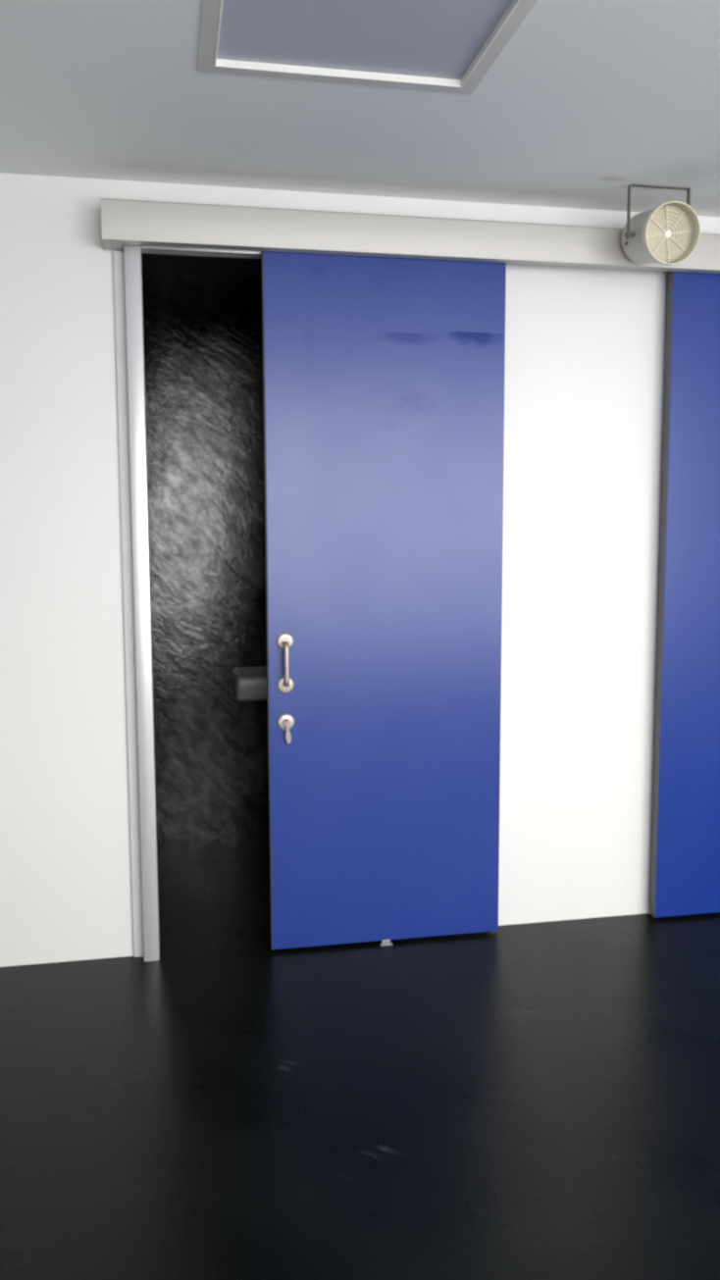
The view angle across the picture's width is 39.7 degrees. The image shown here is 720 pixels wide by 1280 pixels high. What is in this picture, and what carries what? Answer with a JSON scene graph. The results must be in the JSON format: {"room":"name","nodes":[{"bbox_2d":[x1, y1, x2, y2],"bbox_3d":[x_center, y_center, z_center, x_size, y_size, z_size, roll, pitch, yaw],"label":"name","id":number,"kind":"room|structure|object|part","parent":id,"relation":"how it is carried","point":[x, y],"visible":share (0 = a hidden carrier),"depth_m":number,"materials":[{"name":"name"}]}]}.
{"room":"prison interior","nodes":[
{"label":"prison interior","id":0,"kind":"room"},
{"bbox_2d":[141,253,260,277],"bbox_3d":[-0.511,-1.661,3.980,2.100,0.100,1.235,-1,6,-11],"label":"ceiling","id":1,"kind":"structure","parent":0,"point":[151,263],"depth_m":4.41,"materials":[{"name":"paint"}]},
{"bbox_2d":[142,271,268,839],"bbox_3d":[-0.636,-0.392,4.786,2.300,2.695,0.120,-1,6,-11],"label":"wall","id":2,"kind":"structure","parent":0,"point":[203,353],"depth_m":4.70,"materials":[{"name":"black paint"}]},
{"bbox_2d":[231,666,266,701],"bbox_3d":[-0.359,0.198,4.671,0.460,0.114,0.335,-1,6,-11],"label":"basin","id":3,"kind":"object","parent":2,"relation":"attached to","point":[247,683],"visible":0.29,"depth_m":4.49,"materials":[{"name":"grey ceramic"}]},
{"bbox_2d":[0,832,719,1279],"bbox_3d":[-0.057,1.335,2.034,8.900,0.150,6.135,-1,6,-11],"label":"floor","id":4,"kind":"structure","parent":0,"point":[538,1100],"depth_m":2.60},
{"bbox_2d":[379,938,392,946],"bbox_3d":[0.094,1.083,3.571,0.044,0.018,0.016,-1,6,-11],"label":"floor guide","id":5,"kind":"object","parent":4,"relation":"on","point":[384,942],"visible":1,"depth_m":3.57,"materials":[{"name":"metal"}]},
{"bbox_2d":[0,172,719,967],"bbox_3d":[-0.377,-0.204,3.479,8.900,2.600,0.100,-1,6,-11],"label":"wall","id":6,"kind":"structure","parent":0,"point":[586,347],"depth_m":3.47,"materials":[{"name":"white paint"}]},
{"bbox_2d":[112,250,144,957],"bbox_3d":[-0.776,-0.077,3.354,0.036,2.378,0.016,-1,6,-11],"label":"trim","id":7,"kind":"structure","parent":6,"relation":"attached to","point":[118,256],"depth_m":3.34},
{"bbox_2d":[123,244,159,961],"bbox_3d":[-0.738,-0.102,3.388,0.053,2.420,0.160,-1,6,-11],"label":"door frame","id":8,"kind":"structure","parent":6,"relation":"attached to","point":[131,253],"depth_m":3.31,"materials":[{"name":"metal"}]},
{"bbox_2d":[141,245,260,258],"bbox_3d":[-0.286,-1.300,3.325,0.868,0.047,0.064,-1,6,-11],"label":"trim","id":9,"kind":"structure","parent":6,"relation":"attached to","point":[147,249],"depth_m":3.27,"materials":[{"name":"metal"}]},
{"bbox_2d":[100,197,719,273],"bbox_3d":[1.074,-1.362,3.522,3.850,0.125,0.130,-1,6,-11],"label":"rail cover","id":10,"kind":"object","parent":6,"relation":"attached to","point":[123,221],"visible":0.88,"depth_m":3.26,"materials":[{"name":"metal"}]},
{"bbox_2d":[260,251,506,949],"bbox_3d":[0.096,-0.128,3.446,0.833,2.428,0.087,-1,6,-11],"label":"door","id":11,"kind":"structure","parent":10,"relation":"hanging from","point":[384,377],"depth_m":3.45,"materials":[{"name":"blue laminate"}]},
{"bbox_3d":[-0.250,0.082,3.381,0.018,0.156,0.048,-1,6,-11],"label":"handle","id":12,"kind":"part","parent":11,"relation":"part of","materials":[{"name":"metal"}]},
{"bbox_2d":[649,271,719,918],"bbox_3d":[1.550,-0.167,3.755,0.901,2.428,0.038,-1,6,-11],"label":"door","id":13,"kind":"structure","parent":10,"relation":"hanging from","point":[685,875],"depth_m":3.68,"materials":[{"name":"blue laminate"}]},
{"bbox_2d":[0,0,719,217],"bbox_3d":[0.066,-1.327,1.062,8.900,0.150,4.750,-1,6,-11],"label":"ceiling","id":14,"kind":"structure","parent":0,"point":[587,101],"depth_m":2.70,"materials":[{"name":"paint"}]},
{"bbox_2d":[197,0,537,94],"bbox_3d":[0.013,-1.379,2.171,0.704,0.028,0.704,-1,6,-11],"label":"ceiling light","id":15,"kind":"object","parent":14,"relation":"attached to","point":[431,45],"visible":1,"depth_m":2.32,"materials":[{"name":"white plastic"}]},
{"bbox_2d":[621,183,700,265],"bbox_3d":[0.987,-1.362,3.307,0.230,0.271,0.248,-1,6,-11],"label":"loudspeaker","id":16,"kind":"object","parent":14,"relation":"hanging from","point":[668,233],"visible":1,"depth_m":3.26,"materials":[{"name":"beige plastic"}]},
{"bbox_3d":[0.891,-1.337,3.287,0.032,0.017,0.017,-1,6,-11],"label":"knob","id":17,"kind":"part","parent":16,"relation":"part of","materials":[{"name":"metal"}]},
{"bbox_2d":[640,205,691,261],"bbox_3d":[1.000,-1.323,3.249,0.177,0.174,0.045,-1,6,-11],"label":"grille","id":18,"kind":"object","parent":16,"relation":"attached to","point":[668,236],"depth_m":3.25,"materials":[{"name":"plastic"}]}
]}

